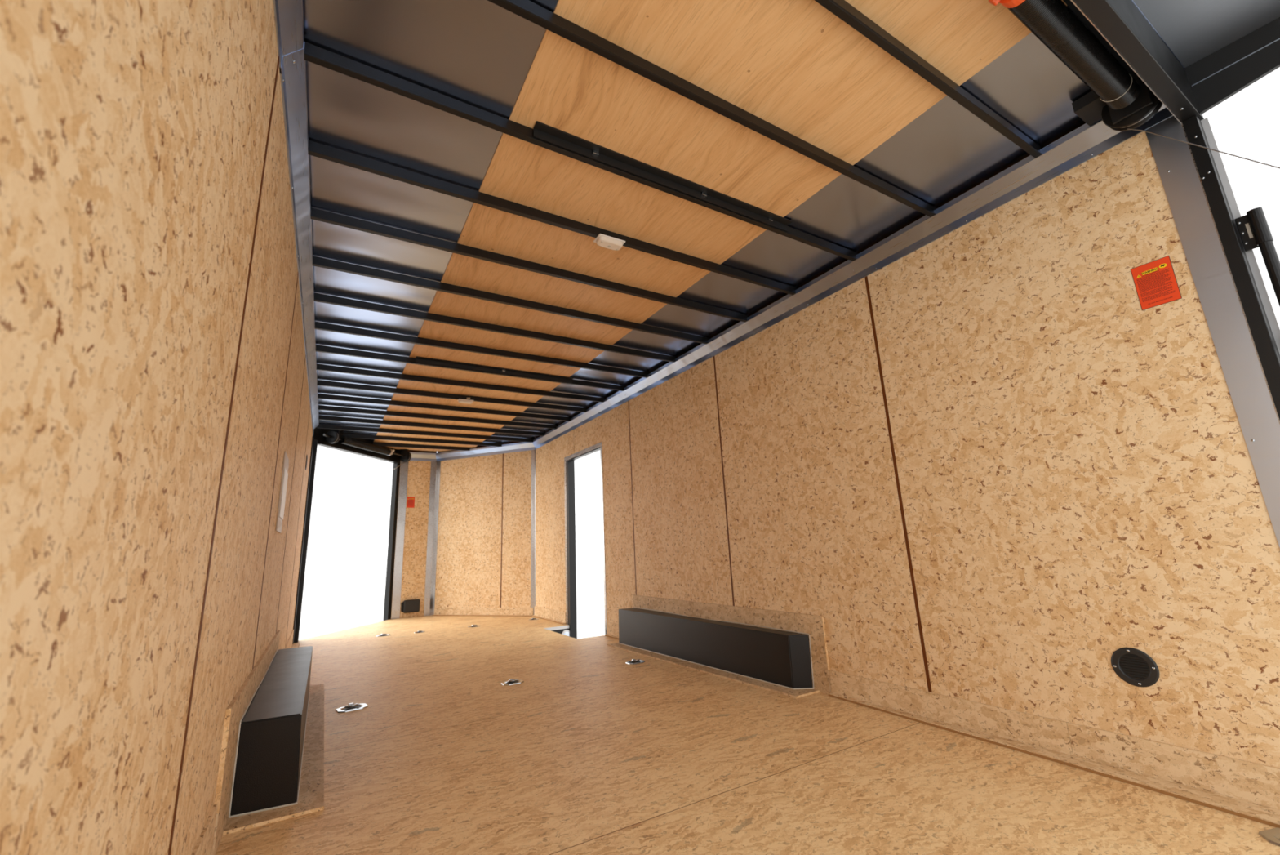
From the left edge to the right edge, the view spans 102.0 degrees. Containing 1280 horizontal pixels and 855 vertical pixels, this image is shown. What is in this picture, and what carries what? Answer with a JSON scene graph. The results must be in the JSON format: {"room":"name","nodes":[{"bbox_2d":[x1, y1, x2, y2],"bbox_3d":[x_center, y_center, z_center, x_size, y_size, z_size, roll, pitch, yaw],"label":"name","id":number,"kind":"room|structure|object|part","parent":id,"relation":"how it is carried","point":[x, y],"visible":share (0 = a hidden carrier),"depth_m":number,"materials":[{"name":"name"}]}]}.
{"room":"cargo space","nodes":[
{"label":"cargo space","id":0,"kind":"room"},
{"bbox_2d":[0,0,312,854],"bbox_3d":[-1.831,0.360,2.617,0.051,2.188,5.882,5,-15,-30],"label":"wall","id":1,"kind":"structure","parent":0,"point":[154,393],"depth_m":0.61,"materials":[{"name":"brown wood"}]},
{"bbox_3d":[-1.204,0.131,1.620,0.011,2.100,1.181,5,-15,-30],"label":"wall panel","id":2,"kind":"part","parent":1,"relation":"part of","materials":[{"name":"beige wood"}]},
{"bbox_2d":[191,629,299,854],"bbox_3d":[-1.749,1.347,2.437,0.064,0.142,5.820,5,-15,-30],"label":"baseboard","id":3,"kind":"structure","parent":1,"relation":"attached to","point":[204,844],"depth_m":1.30,"materials":[{"name":"brown wood"}]},
{"bbox_2d":[211,630,324,854],"bbox_3d":[-1.563,1.198,2.339,0.262,0.372,2.097,5,-15,-30],"label":"trim","id":4,"kind":"structure","parent":1,"relation":"attached to","point":[311,793],"depth_m":1.64,"materials":[{"name":"beige wood"}]},
{"bbox_2d":[228,645,312,817],"bbox_3d":[-1.594,1.238,2.325,0.179,0.272,1.644,5,-15,-30],"label":"wheel well cover","id":5,"kind":"object","parent":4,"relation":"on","point":[269,750],"visible":1,"depth_m":1.67,"materials":[{"name":"black metal"}]},
{"bbox_3d":[-1.797,0.380,2.593,0.011,2.100,1.119,5,-15,-30],"label":"wall panel","id":6,"kind":"part","parent":1,"relation":"part of","materials":[{"name":"beige wood"}]},
{"bbox_2d":[275,450,288,533],"bbox_3d":[-1.739,0.321,2.526,0.013,0.370,0.270,5,-15,-30],"label":"air vent","id":7,"kind":"object","parent":1,"relation":"in","point":[286,461],"visible":1,"depth_m":2.46,"materials":[{"name":"beige plastic"}]},
{"bbox_3d":[-2.409,0.636,3.596,0.011,2.100,1.254,5,-15,-30],"label":"wall panel","id":8,"kind":"part","parent":1,"relation":"part of","materials":[{"name":"beige wood"}]},
{"bbox_2d":[273,0,319,432],"bbox_3d":[-1.833,-0.624,2.866,0.047,0.110,5.880,5,-15,-30],"label":"trim","id":9,"kind":"structure","parent":1,"relation":"attached to","point":[288,14],"depth_m":1.73,"materials":[{"name":"grey metal"}]},
{"bbox_3d":[-3.021,0.893,4.600,0.011,2.100,1.122,5,-15,-30],"label":"wall panel","id":10,"kind":"part","parent":1,"relation":"part of","materials":[{"name":"beige wood"}]},
{"bbox_2d":[305,454,307,470],"bbox_3d":[-2.912,0.306,4.524,0.007,0.124,0.100,5,-15,-30],"label":"inlet","id":11,"kind":"object","parent":1,"relation":"attached to","point":[307,455],"visible":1,"depth_m":4.49,"materials":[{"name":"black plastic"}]},
{"bbox_2d":[292,426,400,644],"bbox_3d":[-3.352,1.187,5.930,0.224,2.190,1.784,-3,-13,3],"label":"door frame","id":12,"kind":"structure","parent":1,"relation":"in","point":[317,438],"depth_m":5.98,"materials":[{"name":"black paint"}]},
{"bbox_2d":[391,441,531,617],"bbox_3d":[-2.235,1.335,6.801,1.956,2.188,0.350,-5,-13,9],"label":"wall","id":13,"kind":"structure","parent":0,"point":[483,548],"depth_m":6.76,"materials":[{"name":"brown wood"}]},
{"bbox_2d":[391,460,408,618],"bbox_3d":[-3.148,1.435,6.798,0.097,2.035,0.003,5,-15,-30],"label":"trim","id":14,"kind":"structure","parent":13,"relation":"attached to","point":[396,601],"depth_m":6.78,"materials":[{"name":"silver metal"}]},
{"bbox_2d":[400,599,420,613],"bbox_3d":[-2.952,2.297,6.662,0.218,0.156,0.062,5,-15,-30],"label":"junction box","id":15,"kind":"object","parent":13,"relation":"attached to","point":[413,605],"visible":1,"depth_m":6.64,"materials":[{"name":"black plastic"}]},
{"bbox_2d":[406,496,414,507],"bbox_3d":[-3.077,1.003,6.954,0.094,0.148,0.001,5,-15,-30],"label":"warning label","id":16,"kind":"object","parent":13,"relation":"attached to","point":[411,500],"visible":1,"depth_m":6.95,"materials":[{"name":"red paper"}]},
{"bbox_3d":[-3.000,1.419,6.902,0.460,2.100,0.011,5,-15,-30],"label":"wall panel","id":17,"kind":"part","parent":13,"relation":"part of","materials":[{"name":"beige wood"}]},
{"bbox_2d":[408,451,436,461],"bbox_3d":[-3.030,0.400,7.110,0.460,0.110,0.046,5,-15,-30],"label":"trim","id":18,"kind":"structure","parent":13,"relation":"attached to","point":[423,456],"depth_m":7.14,"materials":[{"name":"grey metal"}]},
{"bbox_2d":[423,461,440,615],"bbox_3d":[-2.795,1.463,6.989,0.132,2.035,0.033,-1,-13,-5],"label":"trim","id":19,"kind":"structure","parent":13,"relation":"attached to","point":[432,543],"depth_m":6.97,"materials":[{"name":"silver metal"}]},
{"bbox_3d":[-2.286,1.371,6.832,1.097,2.100,0.011,-7,-14,20],"label":"wall panel","id":20,"kind":"part","parent":13,"relation":"part of","materials":[{"name":"beige wood"}]},
{"bbox_2d":[432,607,533,616],"bbox_3d":[-1.991,2.310,6.491,1.495,0.095,0.037,-7,-14,20],"label":"baseboard","id":21,"kind":"structure","parent":13,"relation":"attached to","point":[497,611],"depth_m":6.48,"materials":[{"name":"brown wood"}]},
{"bbox_2d":[435,441,534,461],"bbox_3d":[-2.109,0.323,6.953,1.595,0.110,0.046,-7,-14,20],"label":"trim","id":22,"kind":"structure","parent":13,"relation":"attached to","point":[523,446],"depth_m":6.94,"materials":[{"name":"grey metal"}]},
{"bbox_3d":[-1.535,1.275,6.557,0.482,2.100,0.011,-7,-14,20],"label":"wall panel","id":23,"kind":"part","parent":13,"relation":"part of","materials":[{"name":"beige wood"}]},
{"bbox_2d":[530,448,535,614],"bbox_3d":[-1.327,1.278,6.464,0.079,2.035,0.014,-11,-15,32],"label":"trim","id":24,"kind":"structure","parent":13,"relation":"attached to","point":[533,451],"depth_m":6.45,"materials":[{"name":"silver metal"}]},
{"bbox_2d":[302,0,1184,452],"bbox_3d":[-1.178,-0.441,4.088,2.535,0.068,7.430,5,-15,-30],"label":"ceiling","id":25,"kind":"structure","parent":0,"point":[468,159],"depth_m":1.97,"materials":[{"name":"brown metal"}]},
{"bbox_2d":[323,429,411,462],"bbox_3d":[-3.274,0.230,6.285,0.148,0.163,1.492,-4,-13,8],"label":"spring","id":26,"kind":"object","parent":25,"relation":"attached to","point":[332,436],"visible":1,"depth_m":6.11,"materials":[{"name":"black metal"}]},
{"bbox_2d":[348,462,404,497],"bbox_3d":[-3.386,0.669,6.689,0.648,0.505,0.038,7,-16,-37],"label":"cable","id":27,"kind":"object","parent":26,"relation":"hanging from","point":[403,462],"visible":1,"depth_m":6.67,"materials":[{"name":"silver metal"}]},
{"bbox_3d":[-2.375,0.056,6.080,1.228,0.005,2.418,5,-15,-30],"label":"plywood panel","id":28,"kind":"part","parent":25,"relation":"part of","materials":[{"name":"brown wood"}]},
{"bbox_2d":[457,397,474,404],"bbox_3d":[-1.577,-0.243,4.692,0.132,0.041,0.084,5,-15,-30],"label":"dome light","id":29,"kind":"object","parent":25,"relation":"attached to","point":[468,401],"visible":1,"depth_m":4.68,"materials":[{"name":"white plastic"}]},
{"bbox_3d":[-1.144,-0.461,4.061,1.228,0.005,2.418,5,-15,-30],"label":"plywood panel","id":30,"kind":"part","parent":25,"relation":"part of","materials":[{"name":"brown wood"}]},
{"bbox_2d":[593,233,625,250],"bbox_3d":[-0.138,-0.835,2.351,0.132,0.027,0.068,5,-15,-30],"label":"recessed light","id":31,"kind":"object","parent":25,"relation":"in","point":[602,240],"visible":1,"depth_m":2.33,"materials":[{"name":"white plastic"}]},
{"bbox_3d":[0.062,-0.967,2.083,1.228,0.005,2.322,5,-15,-30],"label":"plywood panel","id":32,"kind":"part","parent":25,"relation":"part of","materials":[{"name":"brown wood"}]},
{"bbox_2d":[1133,0,1279,114],"bbox_3d":[0.892,-1.240,0.681,2.535,0.174,0.800,5,-15,-30],"label":"canopy","id":33,"kind":"object","parent":25,"relation":"attached to","point":[1223,47],"visible":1,"depth_m":1.52,"materials":[{"name":"grey metal"}]},
{"bbox_3d":[1.942,-1.143,1.296,0.014,0.170,0.800,5,-15,-30],"label":"plate","id":34,"kind":"part","parent":33,"relation":"part of","materials":[{"name":"black metal"}]},
{"bbox_2d":[215,615,1279,854],"bbox_3d":[-1.059,1.777,3.593,2.485,0.240,7.330,5,-15,-30],"label":"floor","id":35,"kind":"structure","parent":0,"point":[595,752],"depth_m":1.77,"materials":[{"name":"brown wood"}]},
{"bbox_2d":[335,702,368,712],"bbox_3d":[-1.511,1.462,2.719,0.143,0.023,0.106,8,-17,-39],"label":"ring","id":36,"kind":"object","parent":35,"relation":"on","point":[352,706],"visible":1,"depth_m":2.70,"materials":[{"name":"silver metal"}]},
{"bbox_2d":[377,633,391,636],"bbox_3d":[-2.572,2.077,5.196,0.124,0.020,0.092,7,-16,-36],"label":"ring","id":37,"kind":"object","parent":35,"relation":"on","point":[382,634],"visible":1,"depth_m":5.18,"materials":[{"name":"silver metal"}]},
{"bbox_3d":[-2.658,2.319,6.151,2.398,0.018,1.201,5,-15,-30],"label":"panel","id":38,"kind":"part","parent":35,"relation":"part of","materials":[{"name":"beige wood"}]},
{"bbox_3d":[-2.026,2.062,5.149,2.435,0.018,1.216,5,-15,-30],"label":"panel","id":39,"kind":"part","parent":35,"relation":"part of","materials":[{"name":"beige wood"}]},
{"bbox_3d":[-1.404,1.801,4.129,2.435,0.018,1.221,5,-15,-30],"label":"panel","id":40,"kind":"part","parent":35,"relation":"part of","materials":[{"name":"beige wood"}]},
{"bbox_2d":[467,624,480,626],"bbox_3d":[-1.779,2.125,5.559,0.124,0.020,0.092,5,-15,-30],"label":"ring","id":41,"kind":"object","parent":35,"relation":"on","point":[473,625],"visible":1,"depth_m":5.54,"materials":[{"name":"silver metal"}]},
{"bbox_2d":[501,678,524,684],"bbox_3d":[-0.763,1.518,3.103,0.124,0.020,0.092,5,-15,-30],"label":"ring","id":42,"kind":"object","parent":35,"relation":"on","point":[512,681],"visible":1,"depth_m":3.09,"materials":[{"name":"silver metal"}]},
{"bbox_3d":[-0.781,1.540,3.107,2.435,0.018,1.222,5,-15,-30],"label":"panel","id":43,"kind":"part","parent":35,"relation":"part of","materials":[{"name":"beige wood"}]},
{"bbox_2d":[561,629,569,636],"bbox_3d":[-0.755,2.134,5.311,0.112,0.112,0.013,5,-15,-30],"label":"step light","id":44,"kind":"object","parent":35,"relation":"attached to","point":[566,632],"visible":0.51,"depth_m":5.31,"materials":[{"name":"white plastic"}]},
{"bbox_3d":[-0.154,1.277,2.079,2.435,0.018,1.234,5,-15,-30],"label":"panel","id":45,"kind":"part","parent":35,"relation":"part of","materials":[{"name":"beige wood"}]},
{"bbox_2d":[626,658,644,664],"bbox_3d":[-0.030,1.577,3.502,0.124,0.020,0.092,5,-15,-30],"label":"ring","id":46,"kind":"object","parent":35,"relation":"on","point":[633,661],"visible":1,"depth_m":3.49,"materials":[{"name":"silver metal"}]},
{"bbox_3d":[0.470,1.015,1.056,2.435,0.018,1.212,5,-15,-30],"label":"panel","id":47,"kind":"part","parent":35,"relation":"part of","materials":[{"name":"beige wood"}]},
{"bbox_2d":[1257,827,1279,846],"bbox_3d":[1.587,0.982,1.226,0.115,0.025,0.155,0,-13,-12],"label":"ring","id":48,"kind":"object","parent":35,"relation":"on","point":[1272,835],"visible":1,"depth_m":1.27,"materials":[{"name":"silver metal"}]},
{"bbox_2d":[535,131,1279,768],"bbox_3d":[0.242,0.579,3.974,0.050,2.188,6.030,5,-15,-30],"label":"wall","id":49,"kind":"structure","parent":0,"point":[991,473],"depth_m":2.04,"materials":[{"name":"brown wood"}]},
{"bbox_3d":[-0.993,1.114,5.957,0.011,2.100,1.236,5,-15,-30],"label":"wall panel","id":50,"kind":"part","parent":49,"relation":"part of","materials":[{"name":"beige wood"}]},
{"bbox_2d":[564,441,607,638],"bbox_3d":[-0.537,1.200,5.224,0.082,1.967,0.938,5,-15,-30],"label":"door frame","id":51,"kind":"structure","parent":49,"relation":"in","point":[569,461],"depth_m":5.49,"materials":[{"name":"silver metal"}]},
{"bbox_3d":[-0.367,0.852,4.932,0.011,2.100,1.211,5,-15,-30],"label":"wall panel","id":52,"kind":"part","parent":49,"relation":"part of","materials":[{"name":"beige wood"}]},
{"bbox_3d":[0.254,0.591,3.912,0.011,2.100,1.201,5,-15,-30],"label":"wall panel","id":53,"kind":"part","parent":49,"relation":"part of","materials":[{"name":"beige wood"}]},
{"bbox_2d":[607,595,831,697],"bbox_3d":[0.341,1.359,3.408,0.230,0.372,2.015,5,-15,-30],"label":"trim","id":54,"kind":"structure","parent":49,"relation":"attached to","point":[812,624],"depth_m":3.00,"materials":[{"name":"beige wood"}]},
{"bbox_2d":[617,607,813,688],"bbox_3d":[0.359,1.407,3.442,0.136,0.271,1.889,5,-15,-30],"label":"wheel well cover","id":55,"kind":"object","parent":54,"relation":"on","point":[774,656],"visible":1,"depth_m":3.13,"materials":[{"name":"black metal"}]},
{"bbox_3d":[0.874,0.331,2.896,0.011,2.100,1.202,5,-15,-30],"label":"wall panel","id":56,"kind":"part","parent":49,"relation":"part of","materials":[{"name":"beige wood"}]},
{"bbox_2d":[532,103,1173,448],"bbox_3d":[0.158,-0.413,4.173,0.047,0.110,6.036,5,-15,-30],"label":"trim","id":57,"kind":"structure","parent":49,"relation":"attached to","point":[1086,142],"depth_m":2.40,"materials":[{"name":"grey metal"}]},
{"bbox_2d":[532,605,1279,827],"bbox_3d":[0.200,1.571,3.731,0.113,0.114,5.948,5,-15,-30],"label":"baseboard","id":58,"kind":"structure","parent":49,"relation":"attached to","point":[1250,790],"depth_m":1.70,"materials":[{"name":"brown wood"}]},
{"bbox_3d":[1.466,0.082,1.925,0.011,2.100,1.095,5,-15,-30],"label":"wall panel","id":59,"kind":"part","parent":49,"relation":"part of","materials":[{"name":"beige wood"}]},
{"bbox_2d":[1111,647,1159,687],"bbox_3d":[1.563,0.758,1.638,0.008,0.115,0.115,5,-15,-30],"label":"air vent","id":60,"kind":"object","parent":49,"relation":"in","point":[1134,666],"visible":1,"depth_m":1.64,"materials":[{"name":"black plastic"}]},
{"bbox_2d":[1130,255,1182,310],"bbox_3d":[1.659,-0.464,1.667,0.001,0.148,0.094,5,-15,-30],"label":"warning label","id":61,"kind":"object","parent":49,"relation":"attached to","point":[1155,282],"visible":1,"depth_m":1.67,"materials":[{"name":"red"}]},
{"bbox_2d":[1136,268,1174,302],"bbox_3d":[1.659,-0.457,1.666,0.001,0.081,0.079,5,-15,-30],"label":"print","id":62,"kind":"object","parent":61,"relation":"attached to","point":[1167,268],"depth_m":1.67},
{"bbox_2d":[1144,115,1279,547],"bbox_3d":[1.739,0.005,1.456,0.006,2.053,0.080,5,-15,-30],"label":"door frame","id":63,"kind":"structure","parent":49,"relation":"attached to","point":[1250,395],"depth_m":1.53,"materials":[{"name":"silver metal"}]},
{"bbox_2d":[1062,0,1279,424],"bbox_3d":[0.684,-0.131,0.864,2.538,2.230,0.247,5,-15,-31],"label":"door","id":64,"kind":"structure","parent":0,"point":[1121,27],"depth_m":1.50,"materials":[{"name":"black paint"}]},
{"bbox_2d":[988,0,1162,131],"bbox_3d":[0.630,-1.135,1.113,2.395,0.148,0.148,5,-15,-30],"label":"spring","id":65,"kind":"object","parent":64,"relation":"attached to","point":[1131,104],"visible":0.97,"depth_m":1.48,"materials":[{"name":"black metal"}]},
{"bbox_2d":[1127,128,1279,168],"bbox_3d":[1.769,-0.704,1.422,0.004,0.658,0.522,8,-17,-40],"label":"cable","id":66,"kind":"object","parent":65,"relation":"hanging from","point":[1127,128],"visible":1,"depth_m":1.54,"materials":[{"name":"silver metal"}]},
{"bbox_3d":[1.538,-1.085,1.750,0.123,0.038,0.081,5,-15,-30],"label":"corner plate","id":67,"kind":"part","parent":64,"relation":"part of","materials":[{"name":"black metal"}]},
{"bbox_3d":[0.631,-1.210,1.073,2.385,0.029,0.043,5,-15,-30],"label":"ceiling plate","id":68,"kind":"part","parent":64,"relation":"part of","materials":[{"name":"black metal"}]},
{"bbox_3d":[1.792,0.033,1.413,0.052,2.060,0.033,5,-15,-30],"label":"post","id":69,"kind":"part","parent":64,"relation":"part of","materials":[{"name":"grey metal"}]},
{"bbox_2d":[1234,207,1279,306],"bbox_3d":[1.820,0.022,1.373,0.031,1.340,0.056,-3,-13,2],"label":"lock","id":70,"kind":"object","parent":64,"relation":"attached to","point":[1253,228],"visible":1,"depth_m":1.49,"materials":[{"name":"black paint"}]},
{"bbox_3d":[1.791,-0.575,1.521,0.005,0.108,0.042,5,-15,-30],"label":"hinge plate","id":71,"kind":"part","parent":70,"relation":"part of","materials":[{"name":"black paint"}]},
{"label":"outside","id":72,"kind":"structure","parent":0,"visible":0},
{"bbox_2d":[298,564,604,639],"bbox_3d":[-0.117,1.264,-0.395,80.000,0.001,80.000,5,-15,-30],"label":"ground","id":73,"kind":"structure","parent":72,"point":[328,606],"depth_m":14.64,"materials":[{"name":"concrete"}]}
]}

